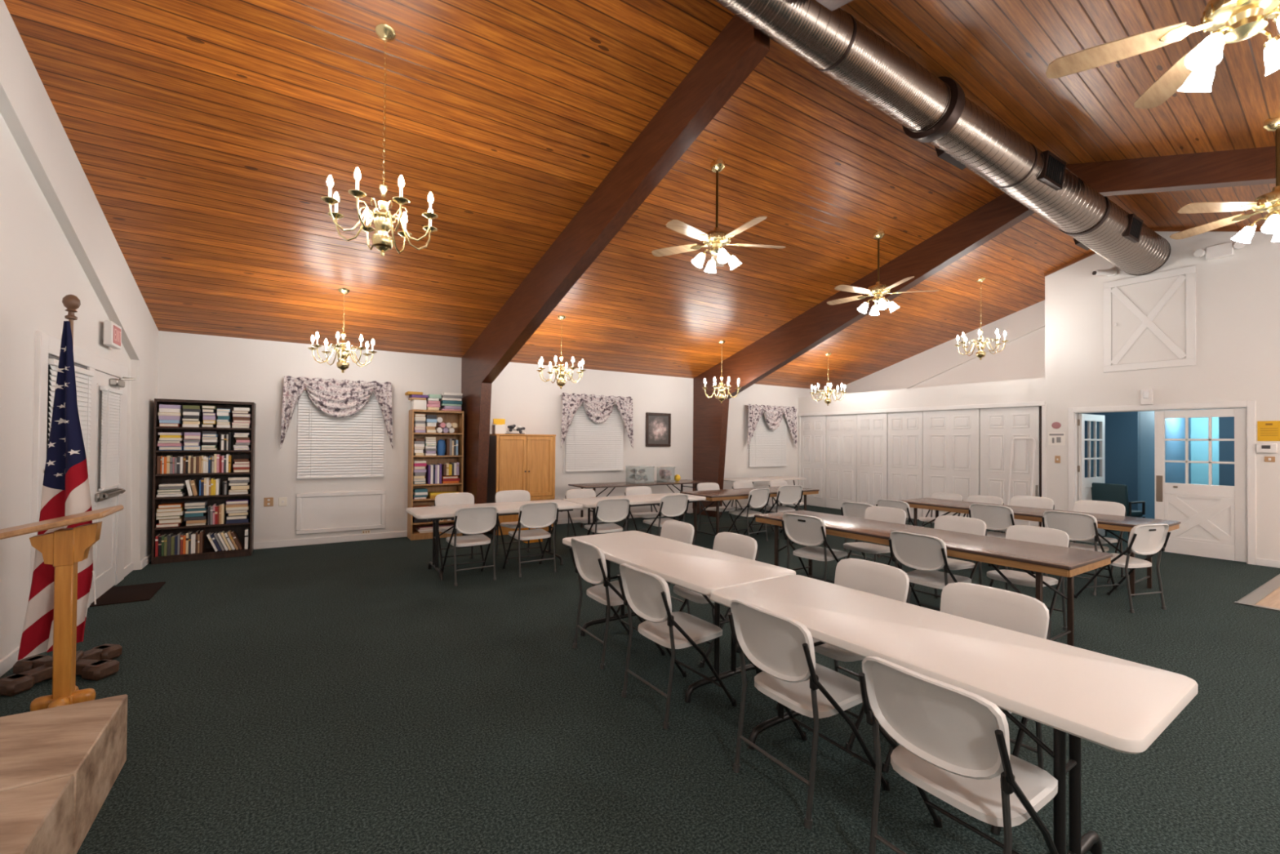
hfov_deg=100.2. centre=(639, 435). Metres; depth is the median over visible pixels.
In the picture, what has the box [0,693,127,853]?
platform
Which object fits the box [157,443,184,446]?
book
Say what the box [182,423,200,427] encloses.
book
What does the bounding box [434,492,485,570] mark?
folding chair
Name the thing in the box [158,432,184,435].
book
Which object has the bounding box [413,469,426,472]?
book
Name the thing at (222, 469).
book
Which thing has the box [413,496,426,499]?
book
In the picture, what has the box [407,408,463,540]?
bookcase
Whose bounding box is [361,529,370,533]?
wall outlet
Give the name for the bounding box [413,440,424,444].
book
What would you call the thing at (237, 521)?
book
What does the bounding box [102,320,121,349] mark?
exit sign
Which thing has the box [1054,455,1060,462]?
light switch
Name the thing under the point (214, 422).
book
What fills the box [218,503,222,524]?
book
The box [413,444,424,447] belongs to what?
book
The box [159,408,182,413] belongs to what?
book
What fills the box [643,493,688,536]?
folding chair
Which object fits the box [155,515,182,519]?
book
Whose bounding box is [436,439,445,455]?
storage jar
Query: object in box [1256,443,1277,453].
thermostat
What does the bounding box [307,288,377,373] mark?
chandelier
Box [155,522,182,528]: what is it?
book
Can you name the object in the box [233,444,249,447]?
book
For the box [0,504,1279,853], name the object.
floor
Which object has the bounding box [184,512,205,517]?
book
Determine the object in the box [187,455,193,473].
book
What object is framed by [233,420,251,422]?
book
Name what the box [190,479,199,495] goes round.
book
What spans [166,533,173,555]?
book
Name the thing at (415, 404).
storage box
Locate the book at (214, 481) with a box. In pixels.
[213,479,216,495]
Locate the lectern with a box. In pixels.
[0,504,124,711]
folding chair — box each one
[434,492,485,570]
[441,506,498,586]
[494,489,544,563]
[502,502,559,577]
[564,488,606,547]
[568,537,665,669]
[584,497,631,535]
[613,520,695,615]
[617,563,737,728]
[624,485,663,535]
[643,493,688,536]
[673,532,759,667]
[696,482,738,534]
[727,488,770,541]
[727,599,890,828]
[732,480,774,533]
[756,484,803,539]
[768,480,804,524]
[776,558,911,750]
[781,512,847,582]
[840,501,900,568]
[843,506,907,568]
[858,655,1058,853]
[875,498,924,557]
[881,582,1051,835]
[888,530,971,609]
[910,515,986,598]
[919,492,963,528]
[963,494,1004,532]
[968,503,1034,573]
[986,524,1070,630]
[1000,495,1054,533]
[1041,510,1116,595]
[1073,499,1126,583]
[1074,523,1170,613]
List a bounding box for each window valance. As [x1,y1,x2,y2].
[280,375,392,448]
[560,392,633,448]
[745,404,797,448]
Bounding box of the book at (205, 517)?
[183,514,207,520]
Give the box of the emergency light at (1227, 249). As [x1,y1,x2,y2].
[1194,241,1245,260]
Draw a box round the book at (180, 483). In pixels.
[159,482,186,486]
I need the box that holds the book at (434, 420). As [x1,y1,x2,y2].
[425,418,437,422]
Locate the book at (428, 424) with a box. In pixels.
[425,422,435,426]
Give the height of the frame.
1.649 m
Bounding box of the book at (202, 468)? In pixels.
[200,455,204,472]
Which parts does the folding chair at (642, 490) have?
backrest, seat, leg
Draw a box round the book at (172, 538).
[170,534,176,555]
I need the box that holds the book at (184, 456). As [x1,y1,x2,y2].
[182,455,186,473]
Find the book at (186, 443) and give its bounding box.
[184,441,201,445]
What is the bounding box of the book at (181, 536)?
[180,533,185,554]
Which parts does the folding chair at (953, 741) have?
leg, backrest, seat, leg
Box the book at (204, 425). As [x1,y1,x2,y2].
[201,423,215,427]
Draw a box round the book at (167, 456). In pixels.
[166,455,173,473]
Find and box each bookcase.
[151,398,255,564]
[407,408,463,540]
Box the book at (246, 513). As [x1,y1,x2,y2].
[228,510,248,515]
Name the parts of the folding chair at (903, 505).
backrest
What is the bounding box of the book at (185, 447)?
[183,445,201,450]
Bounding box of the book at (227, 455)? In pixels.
[226,453,230,472]
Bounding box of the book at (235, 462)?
[234,460,250,463]
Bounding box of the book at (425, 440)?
[424,439,435,441]
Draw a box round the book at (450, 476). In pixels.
[441,475,457,478]
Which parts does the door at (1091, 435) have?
pane, pane, pane, pane, pane, pane, pane, pane, pane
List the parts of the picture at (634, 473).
lid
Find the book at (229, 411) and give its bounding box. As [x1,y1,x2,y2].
[217,408,231,413]
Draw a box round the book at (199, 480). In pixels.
[199,480,200,495]
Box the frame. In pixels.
[1004,437,1035,532]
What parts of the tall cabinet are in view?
panel, door, door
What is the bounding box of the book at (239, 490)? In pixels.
[228,488,248,492]
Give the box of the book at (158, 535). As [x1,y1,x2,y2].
[155,533,160,556]
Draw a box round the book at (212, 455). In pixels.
[212,455,213,472]
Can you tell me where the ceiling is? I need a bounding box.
[3,0,1279,390]
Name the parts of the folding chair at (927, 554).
leg, backrest, seat, leg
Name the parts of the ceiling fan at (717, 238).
blade, blade, lamp shade, lamp shade, light arm, blade, lamp shade, lamp shade, blade, blade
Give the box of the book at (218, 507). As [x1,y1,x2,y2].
[217,504,219,524]
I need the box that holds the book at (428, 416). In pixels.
[425,414,436,418]
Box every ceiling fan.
[651,158,785,273]
[826,230,937,315]
[1045,0,1279,109]
[1169,117,1279,243]
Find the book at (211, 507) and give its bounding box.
[209,505,213,524]
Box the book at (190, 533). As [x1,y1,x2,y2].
[188,531,193,554]
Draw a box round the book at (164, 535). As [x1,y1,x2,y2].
[161,533,167,555]
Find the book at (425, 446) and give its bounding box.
[424,445,435,448]
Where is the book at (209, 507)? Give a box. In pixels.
[207,505,212,524]
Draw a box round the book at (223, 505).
[221,502,225,524]
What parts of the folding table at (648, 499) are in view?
leg, leg, frame rail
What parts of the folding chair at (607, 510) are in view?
leg, seat, backrest, leg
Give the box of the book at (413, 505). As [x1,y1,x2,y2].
[413,505,430,506]
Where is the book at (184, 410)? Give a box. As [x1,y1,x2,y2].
[182,408,202,413]
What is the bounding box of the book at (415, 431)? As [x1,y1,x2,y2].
[413,430,425,432]
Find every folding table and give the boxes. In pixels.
[405,499,582,580]
[562,530,795,702]
[563,493,706,534]
[711,574,1197,853]
[724,475,806,509]
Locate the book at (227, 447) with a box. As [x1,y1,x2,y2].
[226,434,228,449]
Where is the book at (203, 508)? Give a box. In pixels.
[186,506,208,511]
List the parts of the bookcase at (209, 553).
panel, shelf, shelf, shelf, shelf, shelf, shelf, panel, panel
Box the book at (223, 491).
[222,480,224,494]
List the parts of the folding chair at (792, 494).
seat, backrest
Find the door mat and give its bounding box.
[88,581,165,606]
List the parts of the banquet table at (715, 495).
leg, leg, leg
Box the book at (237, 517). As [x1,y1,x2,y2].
[226,514,248,519]
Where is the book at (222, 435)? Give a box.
[221,434,225,449]
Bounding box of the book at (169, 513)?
[155,509,185,516]
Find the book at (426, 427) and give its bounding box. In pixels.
[425,426,435,429]
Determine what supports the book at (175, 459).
on the bookcase at (209, 553)
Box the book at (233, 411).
[231,410,249,413]
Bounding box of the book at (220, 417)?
[217,415,231,420]
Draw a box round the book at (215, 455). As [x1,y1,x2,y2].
[213,453,217,472]
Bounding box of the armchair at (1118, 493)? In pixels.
[1091,482,1145,539]
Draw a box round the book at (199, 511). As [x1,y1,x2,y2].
[185,508,208,513]
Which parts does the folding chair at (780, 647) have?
leg, backrest, seat, leg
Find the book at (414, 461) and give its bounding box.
[413,460,426,462]
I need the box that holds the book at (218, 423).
[217,422,231,424]
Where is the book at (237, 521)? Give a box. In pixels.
[226,516,249,524]
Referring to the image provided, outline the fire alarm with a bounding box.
[1140,388,1153,404]
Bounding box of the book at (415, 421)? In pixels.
[413,420,425,423]
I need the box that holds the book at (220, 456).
[218,455,222,472]
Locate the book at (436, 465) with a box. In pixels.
[435,464,437,484]
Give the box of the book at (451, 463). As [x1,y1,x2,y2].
[449,462,453,475]
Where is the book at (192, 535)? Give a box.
[191,532,195,553]
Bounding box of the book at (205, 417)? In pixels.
[203,415,217,420]
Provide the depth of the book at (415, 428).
8.29 m
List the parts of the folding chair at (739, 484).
leg, backrest, seat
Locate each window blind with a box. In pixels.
[48,358,93,483]
[98,385,123,490]
[296,390,384,479]
[564,403,623,471]
[748,413,786,466]
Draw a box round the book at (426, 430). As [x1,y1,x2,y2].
[425,429,435,432]
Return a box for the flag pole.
[0,294,122,696]
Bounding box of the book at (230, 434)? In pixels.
[227,432,232,449]
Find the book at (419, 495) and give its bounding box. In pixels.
[413,494,427,497]
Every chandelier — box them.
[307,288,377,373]
[320,23,438,256]
[536,315,586,388]
[702,340,741,403]
[809,352,847,405]
[955,277,1008,359]
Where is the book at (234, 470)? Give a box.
[233,468,250,472]
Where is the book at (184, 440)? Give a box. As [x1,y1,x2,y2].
[183,439,202,442]
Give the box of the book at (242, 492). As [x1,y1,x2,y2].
[228,490,248,494]
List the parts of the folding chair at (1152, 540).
leg, seat, backrest, leg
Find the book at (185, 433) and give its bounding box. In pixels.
[184,431,202,435]
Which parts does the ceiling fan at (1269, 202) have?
blade, blade, lamp shade, light arm, lamp shade, lamp shade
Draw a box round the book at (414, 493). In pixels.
[413,492,427,495]
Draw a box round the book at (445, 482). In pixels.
[441,480,458,483]
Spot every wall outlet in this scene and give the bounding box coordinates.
[263,497,273,506]
[278,497,287,506]
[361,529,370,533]
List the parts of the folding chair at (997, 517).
backrest, seat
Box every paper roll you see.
[435,427,442,432]
[436,417,442,422]
[437,422,445,427]
[441,427,448,432]
[444,422,451,427]
[447,427,454,433]
[450,422,457,427]
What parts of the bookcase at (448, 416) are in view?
panel, shelf, shelf, shelf, shelf, shelf, shelf, panel, panel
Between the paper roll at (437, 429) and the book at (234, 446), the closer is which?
the book at (234, 446)
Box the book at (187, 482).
[185,479,193,495]
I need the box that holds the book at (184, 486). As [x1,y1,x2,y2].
[158,484,186,489]
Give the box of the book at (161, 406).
[159,404,182,409]
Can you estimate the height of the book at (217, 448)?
0.028 m
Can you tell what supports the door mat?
on the floor
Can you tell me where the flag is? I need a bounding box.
[17,320,96,660]
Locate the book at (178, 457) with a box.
[177,456,180,473]
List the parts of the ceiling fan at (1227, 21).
blade, blade, lamp shade, lamp shade, light arm, light arm, light arm, lamp shade, lamp shade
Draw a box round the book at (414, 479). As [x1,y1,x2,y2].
[413,478,425,480]
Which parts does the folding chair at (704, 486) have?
leg, backrest, seat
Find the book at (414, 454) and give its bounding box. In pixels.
[413,453,424,455]
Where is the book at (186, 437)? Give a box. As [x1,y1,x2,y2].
[184,435,202,439]
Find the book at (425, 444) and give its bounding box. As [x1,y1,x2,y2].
[424,443,436,445]
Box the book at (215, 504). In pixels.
[213,503,216,524]
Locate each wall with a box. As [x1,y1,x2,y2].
[0,112,131,660]
[157,330,831,542]
[797,231,1279,560]
[909,326,1044,388]
[1078,408,1234,519]
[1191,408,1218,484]
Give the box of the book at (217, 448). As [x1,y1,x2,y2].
[201,447,218,449]
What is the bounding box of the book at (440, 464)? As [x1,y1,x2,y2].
[437,463,441,483]
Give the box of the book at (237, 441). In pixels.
[235,440,251,442]
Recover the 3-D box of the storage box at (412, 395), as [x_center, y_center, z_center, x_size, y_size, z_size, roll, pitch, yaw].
[-3.481,-0.607,8.414,0.240,0.044,0.260,1,-1,-33]
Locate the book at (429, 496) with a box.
[427,494,435,498]
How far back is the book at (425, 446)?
8.39 m
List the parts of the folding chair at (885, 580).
leg, seat, backrest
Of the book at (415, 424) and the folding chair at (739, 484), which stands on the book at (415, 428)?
the book at (415, 424)
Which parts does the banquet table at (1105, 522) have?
leg, leg, leg, leg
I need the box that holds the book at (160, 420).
[159,419,182,423]
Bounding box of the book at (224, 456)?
[223,455,226,472]
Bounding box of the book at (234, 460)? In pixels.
[233,458,249,461]
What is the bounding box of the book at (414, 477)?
[413,475,424,478]
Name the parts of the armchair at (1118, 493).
backrest, seat, armrest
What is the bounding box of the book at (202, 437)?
[201,436,219,439]
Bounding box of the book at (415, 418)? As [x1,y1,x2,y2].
[413,417,426,421]
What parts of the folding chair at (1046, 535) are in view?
leg, seat, backrest, leg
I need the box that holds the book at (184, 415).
[183,414,201,418]
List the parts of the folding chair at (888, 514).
seat, backrest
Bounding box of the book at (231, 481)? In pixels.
[229,479,250,482]
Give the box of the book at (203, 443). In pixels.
[202,442,218,444]
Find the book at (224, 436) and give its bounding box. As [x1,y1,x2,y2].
[223,435,226,449]
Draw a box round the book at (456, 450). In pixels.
[455,440,457,455]
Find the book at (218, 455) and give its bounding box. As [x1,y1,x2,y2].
[216,453,221,472]
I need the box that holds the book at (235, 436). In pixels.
[234,435,248,437]
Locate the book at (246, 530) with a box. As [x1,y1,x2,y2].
[244,527,248,549]
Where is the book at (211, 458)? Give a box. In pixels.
[209,455,212,472]
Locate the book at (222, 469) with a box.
[221,455,223,472]
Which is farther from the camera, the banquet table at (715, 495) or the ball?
the ball
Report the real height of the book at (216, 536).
0.232 m
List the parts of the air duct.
vent frame, vent frame, vent frame, vent frame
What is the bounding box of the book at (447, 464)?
[444,462,448,475]
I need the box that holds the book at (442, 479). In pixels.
[441,477,459,481]
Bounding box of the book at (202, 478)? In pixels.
[200,477,204,495]
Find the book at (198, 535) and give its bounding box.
[197,533,199,553]
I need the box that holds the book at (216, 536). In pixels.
[213,531,225,551]
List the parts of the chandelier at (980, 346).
arm, arm, chain, arm, arm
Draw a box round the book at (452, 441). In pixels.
[452,440,453,455]
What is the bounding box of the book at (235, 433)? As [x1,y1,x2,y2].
[234,432,250,435]
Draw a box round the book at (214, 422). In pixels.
[203,420,217,424]
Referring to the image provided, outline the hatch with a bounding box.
[1102,265,1195,372]
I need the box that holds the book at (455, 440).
[452,439,456,455]
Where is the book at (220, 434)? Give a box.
[219,434,221,449]
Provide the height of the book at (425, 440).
0.035 m
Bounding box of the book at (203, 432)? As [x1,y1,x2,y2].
[202,431,217,434]
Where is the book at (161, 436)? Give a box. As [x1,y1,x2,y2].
[160,435,183,437]
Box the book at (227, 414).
[217,412,230,416]
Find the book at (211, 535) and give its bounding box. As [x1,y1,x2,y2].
[209,532,221,551]
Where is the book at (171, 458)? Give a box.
[169,457,173,473]
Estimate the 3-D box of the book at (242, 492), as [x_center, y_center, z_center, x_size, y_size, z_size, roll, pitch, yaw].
[-5.303,0.754,7.076,0.200,0.029,0.220,1,-1,-33]
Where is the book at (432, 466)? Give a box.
[430,464,433,484]
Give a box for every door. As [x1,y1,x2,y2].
[90,370,136,603]
[800,415,826,506]
[826,413,857,509]
[856,412,888,506]
[887,411,923,519]
[922,408,979,517]
[979,405,1039,526]
[1077,413,1105,536]
[1154,408,1246,562]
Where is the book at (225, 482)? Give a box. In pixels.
[224,480,227,494]
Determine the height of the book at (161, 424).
0.044 m
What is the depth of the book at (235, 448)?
7.01 m
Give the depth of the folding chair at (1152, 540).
5.04 m
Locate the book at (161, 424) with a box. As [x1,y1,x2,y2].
[159,422,181,426]
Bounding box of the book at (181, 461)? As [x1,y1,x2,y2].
[179,456,183,473]
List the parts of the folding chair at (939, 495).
seat, backrest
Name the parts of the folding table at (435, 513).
leg, leg, frame rail, leg, leg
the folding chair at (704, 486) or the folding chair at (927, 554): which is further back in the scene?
the folding chair at (704, 486)
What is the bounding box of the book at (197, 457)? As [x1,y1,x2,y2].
[195,456,199,473]
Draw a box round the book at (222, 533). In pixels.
[220,530,231,550]
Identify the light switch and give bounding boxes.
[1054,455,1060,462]
[1264,456,1275,462]
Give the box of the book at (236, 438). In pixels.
[235,437,250,439]
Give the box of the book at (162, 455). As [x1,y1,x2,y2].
[160,455,164,473]
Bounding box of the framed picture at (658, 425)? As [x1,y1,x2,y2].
[645,412,671,446]
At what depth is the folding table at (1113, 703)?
1.95 m
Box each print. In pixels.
[648,415,668,444]
[1048,433,1063,443]
[1260,422,1278,435]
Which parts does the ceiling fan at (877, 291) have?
blade, blade, lamp shade, lamp shade, lamp shade, lamp shade, blade, blade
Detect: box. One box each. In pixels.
[404,391,422,395]
[408,394,428,398]
[408,397,426,400]
[410,400,426,409]
[426,398,439,400]
[426,400,439,404]
[426,404,439,407]
[426,407,439,409]
[427,394,441,399]
[439,397,461,400]
[439,408,461,410]
[440,392,462,395]
[440,400,462,404]
[440,403,461,406]
[441,395,462,398]
[441,405,461,408]
[492,418,505,434]
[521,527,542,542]
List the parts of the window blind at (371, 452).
rail, ladder cord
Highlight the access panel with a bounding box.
[295,489,385,534]
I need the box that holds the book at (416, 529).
[415,528,432,531]
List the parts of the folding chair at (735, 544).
seat, leg, backrest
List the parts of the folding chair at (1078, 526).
backrest, seat, leg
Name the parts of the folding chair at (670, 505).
leg, seat, backrest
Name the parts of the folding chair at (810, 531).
leg, backrest, seat, leg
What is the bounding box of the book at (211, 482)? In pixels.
[210,477,214,495]
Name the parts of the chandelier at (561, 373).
arm, arm, arm, chain, arm, arm, arm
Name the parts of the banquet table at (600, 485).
leg, leg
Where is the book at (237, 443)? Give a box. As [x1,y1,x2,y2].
[235,442,250,444]
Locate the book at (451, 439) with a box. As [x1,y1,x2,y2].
[448,438,452,455]
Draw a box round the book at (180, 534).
[177,532,182,555]
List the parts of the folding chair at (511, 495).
leg, seat, backrest, leg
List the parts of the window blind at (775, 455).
rail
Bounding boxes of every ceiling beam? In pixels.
[461,0,853,535]
[692,146,1275,516]
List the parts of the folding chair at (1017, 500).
backrest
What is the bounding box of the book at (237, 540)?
[231,530,243,549]
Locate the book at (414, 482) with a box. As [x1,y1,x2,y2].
[413,480,425,484]
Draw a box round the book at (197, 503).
[184,500,207,506]
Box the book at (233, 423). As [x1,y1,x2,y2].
[231,422,250,425]
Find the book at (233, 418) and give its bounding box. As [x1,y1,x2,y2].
[232,416,251,420]
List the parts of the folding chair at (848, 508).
leg, backrest, leg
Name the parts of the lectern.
post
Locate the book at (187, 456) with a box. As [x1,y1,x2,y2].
[185,455,188,473]
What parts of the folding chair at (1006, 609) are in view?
backrest, leg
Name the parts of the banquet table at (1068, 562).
leg, leg, leg, leg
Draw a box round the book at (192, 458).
[191,457,193,473]
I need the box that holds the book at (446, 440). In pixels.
[444,438,449,455]
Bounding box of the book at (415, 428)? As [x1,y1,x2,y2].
[413,426,425,430]
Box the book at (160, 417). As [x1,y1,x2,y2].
[158,415,182,420]
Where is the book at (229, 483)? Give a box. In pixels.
[228,482,248,485]
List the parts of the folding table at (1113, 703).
leg, leg, leg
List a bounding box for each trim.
[0,0,158,569]
[30,330,128,608]
[797,400,1046,527]
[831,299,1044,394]
[1040,406,1041,526]
[1044,227,1262,276]
[1068,400,1256,564]
[1233,573,1279,611]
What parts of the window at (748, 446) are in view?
pane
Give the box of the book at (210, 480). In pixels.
[208,479,211,495]
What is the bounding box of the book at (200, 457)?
[199,455,201,473]
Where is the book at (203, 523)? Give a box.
[186,521,207,525]
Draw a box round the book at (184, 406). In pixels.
[182,404,202,409]
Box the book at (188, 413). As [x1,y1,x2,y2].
[182,411,201,416]
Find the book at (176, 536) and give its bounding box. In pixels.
[174,533,177,555]
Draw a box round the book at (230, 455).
[228,454,231,472]
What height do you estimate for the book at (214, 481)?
0.196 m
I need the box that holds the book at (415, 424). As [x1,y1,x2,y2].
[413,423,425,426]
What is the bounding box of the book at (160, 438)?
[159,437,184,440]
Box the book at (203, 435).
[202,434,218,436]
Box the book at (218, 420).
[216,419,230,422]
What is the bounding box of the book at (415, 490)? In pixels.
[413,488,427,492]
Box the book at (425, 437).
[422,436,435,439]
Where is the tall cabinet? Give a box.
[486,433,555,535]
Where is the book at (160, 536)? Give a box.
[158,534,163,555]
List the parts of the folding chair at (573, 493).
leg, backrest, seat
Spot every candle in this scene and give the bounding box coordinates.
[328,186,332,197]
[334,203,337,213]
[355,178,359,190]
[365,217,368,225]
[399,186,403,196]
[428,202,431,212]
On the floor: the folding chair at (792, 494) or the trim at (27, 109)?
the folding chair at (792, 494)
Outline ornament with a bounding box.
[505,424,525,434]
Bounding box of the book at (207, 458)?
[205,457,208,472]
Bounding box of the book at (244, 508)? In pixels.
[226,504,249,511]
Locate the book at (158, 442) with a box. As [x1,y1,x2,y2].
[157,440,183,443]
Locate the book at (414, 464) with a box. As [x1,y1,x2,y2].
[413,462,426,466]
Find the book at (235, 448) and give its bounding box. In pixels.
[234,447,250,449]
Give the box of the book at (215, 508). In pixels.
[214,505,217,524]
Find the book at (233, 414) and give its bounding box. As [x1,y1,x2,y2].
[232,413,251,417]
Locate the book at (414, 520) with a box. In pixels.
[412,517,431,523]
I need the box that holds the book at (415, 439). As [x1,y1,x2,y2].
[413,438,424,440]
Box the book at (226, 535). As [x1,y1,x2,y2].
[224,531,235,550]
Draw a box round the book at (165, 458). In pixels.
[163,456,166,473]
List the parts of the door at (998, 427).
pull plate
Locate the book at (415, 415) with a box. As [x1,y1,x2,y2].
[413,413,425,417]
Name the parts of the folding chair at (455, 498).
seat, backrest, leg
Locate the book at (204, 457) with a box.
[203,456,208,472]
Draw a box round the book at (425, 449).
[422,448,436,450]
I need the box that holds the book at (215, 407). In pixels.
[201,405,217,409]
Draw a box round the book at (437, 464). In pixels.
[437,464,439,483]
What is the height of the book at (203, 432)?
0.036 m
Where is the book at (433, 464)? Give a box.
[431,463,435,484]
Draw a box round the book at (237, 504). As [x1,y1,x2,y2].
[225,502,248,506]
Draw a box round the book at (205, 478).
[204,476,207,495]
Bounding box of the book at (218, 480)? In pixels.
[215,478,220,494]
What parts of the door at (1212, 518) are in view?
push plate, pane, pane, pane, pane, pane, pane, pane, pane, pane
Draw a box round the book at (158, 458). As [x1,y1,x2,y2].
[156,455,162,474]
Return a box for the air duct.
[713,0,1170,275]
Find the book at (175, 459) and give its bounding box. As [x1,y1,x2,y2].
[174,457,177,473]
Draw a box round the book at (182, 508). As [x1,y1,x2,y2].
[156,505,184,512]
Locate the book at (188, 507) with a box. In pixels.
[184,504,207,509]
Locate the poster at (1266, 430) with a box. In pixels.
[1257,420,1279,440]
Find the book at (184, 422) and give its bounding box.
[182,421,202,424]
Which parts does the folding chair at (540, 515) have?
leg, seat, backrest, leg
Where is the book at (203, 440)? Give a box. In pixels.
[202,439,218,442]
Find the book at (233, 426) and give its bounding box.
[231,425,250,428]
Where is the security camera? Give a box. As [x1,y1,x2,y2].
[1092,267,1117,276]
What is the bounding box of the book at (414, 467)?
[413,466,425,469]
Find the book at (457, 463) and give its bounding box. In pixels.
[453,462,459,475]
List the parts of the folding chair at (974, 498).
backrest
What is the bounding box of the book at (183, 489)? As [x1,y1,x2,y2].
[156,488,184,492]
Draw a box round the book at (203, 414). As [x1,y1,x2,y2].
[202,413,217,416]
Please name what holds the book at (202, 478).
on the bookcase at (209, 553)
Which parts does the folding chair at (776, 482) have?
backrest, seat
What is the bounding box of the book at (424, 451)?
[423,450,435,453]
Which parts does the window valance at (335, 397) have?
rod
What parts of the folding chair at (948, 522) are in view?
leg, seat, backrest, leg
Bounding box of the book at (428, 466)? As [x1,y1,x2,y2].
[426,464,431,484]
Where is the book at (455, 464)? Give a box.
[453,462,456,475]
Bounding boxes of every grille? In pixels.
[1045,155,1064,185]
[1129,217,1141,238]
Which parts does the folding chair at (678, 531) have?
backrest, leg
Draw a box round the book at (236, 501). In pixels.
[226,498,249,504]
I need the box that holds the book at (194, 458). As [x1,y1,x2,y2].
[193,456,195,473]
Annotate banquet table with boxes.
[568,479,708,528]
[680,486,819,538]
[754,510,1112,646]
[900,497,1180,596]
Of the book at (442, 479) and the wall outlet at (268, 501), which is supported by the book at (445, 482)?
the book at (442, 479)
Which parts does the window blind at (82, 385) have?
ladder cord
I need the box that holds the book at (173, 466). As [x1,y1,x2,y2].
[172,457,175,473]
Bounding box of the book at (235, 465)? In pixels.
[232,463,250,467]
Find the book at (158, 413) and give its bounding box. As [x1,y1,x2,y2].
[157,412,183,416]
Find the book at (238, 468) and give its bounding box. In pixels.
[233,466,250,469]
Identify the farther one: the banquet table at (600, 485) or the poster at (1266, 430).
the banquet table at (600, 485)
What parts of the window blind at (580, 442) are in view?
rail, ladder cord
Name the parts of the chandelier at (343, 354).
arm, arm, arm, arm, chain, arm, arm, arm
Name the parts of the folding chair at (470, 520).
leg, seat, backrest, leg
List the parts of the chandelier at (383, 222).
bulb, bulb, arm, arm, bulb, arm, arm, chain, arm, arm, bulb, bulb, arm, arm, bulb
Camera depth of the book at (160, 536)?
6.57 m
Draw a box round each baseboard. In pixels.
[0,552,151,676]
[253,502,783,549]
[1256,558,1279,568]
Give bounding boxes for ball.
[674,474,680,481]
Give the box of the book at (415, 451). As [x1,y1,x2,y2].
[413,448,422,453]
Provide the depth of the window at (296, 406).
7.87 m
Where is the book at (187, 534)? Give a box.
[186,531,190,554]
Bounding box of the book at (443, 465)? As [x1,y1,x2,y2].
[441,463,446,475]
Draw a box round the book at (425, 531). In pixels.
[416,530,439,533]
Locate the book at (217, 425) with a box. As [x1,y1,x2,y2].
[216,424,231,427]
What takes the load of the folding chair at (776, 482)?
on the floor
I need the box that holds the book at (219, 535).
[217,531,228,551]
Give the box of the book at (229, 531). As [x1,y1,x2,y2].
[226,529,239,550]
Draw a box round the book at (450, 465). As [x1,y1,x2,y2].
[448,463,452,475]
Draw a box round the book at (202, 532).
[199,529,204,552]
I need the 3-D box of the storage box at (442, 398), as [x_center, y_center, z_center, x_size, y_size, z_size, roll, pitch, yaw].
[-3.077,-0.577,8.673,0.300,0.039,0.260,1,-1,-33]
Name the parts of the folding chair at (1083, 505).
seat, backrest, leg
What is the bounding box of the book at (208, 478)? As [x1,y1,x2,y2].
[205,476,210,495]
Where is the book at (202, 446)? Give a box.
[201,444,217,448]
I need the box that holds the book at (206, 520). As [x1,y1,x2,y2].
[186,518,207,524]
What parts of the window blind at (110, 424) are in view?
rail, ladder cord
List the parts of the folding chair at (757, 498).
seat, leg, backrest, leg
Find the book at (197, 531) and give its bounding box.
[195,529,199,553]
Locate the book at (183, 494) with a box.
[156,492,185,497]
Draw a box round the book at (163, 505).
[158,502,184,508]
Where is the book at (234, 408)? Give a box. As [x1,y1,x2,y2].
[233,407,250,411]
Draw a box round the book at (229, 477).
[228,476,250,479]
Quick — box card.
[1048,432,1065,444]
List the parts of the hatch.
panel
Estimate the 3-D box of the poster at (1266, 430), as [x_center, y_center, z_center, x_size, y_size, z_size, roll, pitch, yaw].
[8.135,-0.057,6.917,0.008,0.260,0.200,1,-1,-33]
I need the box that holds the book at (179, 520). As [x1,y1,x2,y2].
[159,516,184,524]
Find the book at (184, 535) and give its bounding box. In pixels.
[182,533,186,554]
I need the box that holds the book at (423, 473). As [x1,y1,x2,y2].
[413,471,425,475]
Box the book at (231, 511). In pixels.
[226,509,248,513]
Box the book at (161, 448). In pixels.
[159,445,183,450]
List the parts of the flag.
tassel cord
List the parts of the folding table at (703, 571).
leg, leg, leg, leg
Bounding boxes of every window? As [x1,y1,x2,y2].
[46,353,87,453]
[293,395,386,479]
[563,407,624,472]
[746,412,786,467]
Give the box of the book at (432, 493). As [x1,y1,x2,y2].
[427,490,458,495]
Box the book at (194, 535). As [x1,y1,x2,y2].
[192,532,195,553]
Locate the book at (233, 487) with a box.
[231,484,250,489]
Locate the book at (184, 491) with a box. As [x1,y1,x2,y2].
[157,489,185,494]
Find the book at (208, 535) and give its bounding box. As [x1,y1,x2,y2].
[206,532,217,551]
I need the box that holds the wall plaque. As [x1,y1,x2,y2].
[1051,422,1061,428]
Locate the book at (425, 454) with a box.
[424,453,436,455]
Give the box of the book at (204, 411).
[202,408,215,413]
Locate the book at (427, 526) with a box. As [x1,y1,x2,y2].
[417,523,453,529]
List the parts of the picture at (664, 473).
lid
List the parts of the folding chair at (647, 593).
leg, backrest, leg, seat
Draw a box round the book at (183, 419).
[182,417,201,421]
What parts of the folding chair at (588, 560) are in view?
leg, backrest, seat, leg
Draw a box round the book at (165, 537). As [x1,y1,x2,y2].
[164,535,167,555]
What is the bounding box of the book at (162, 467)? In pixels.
[161,456,164,473]

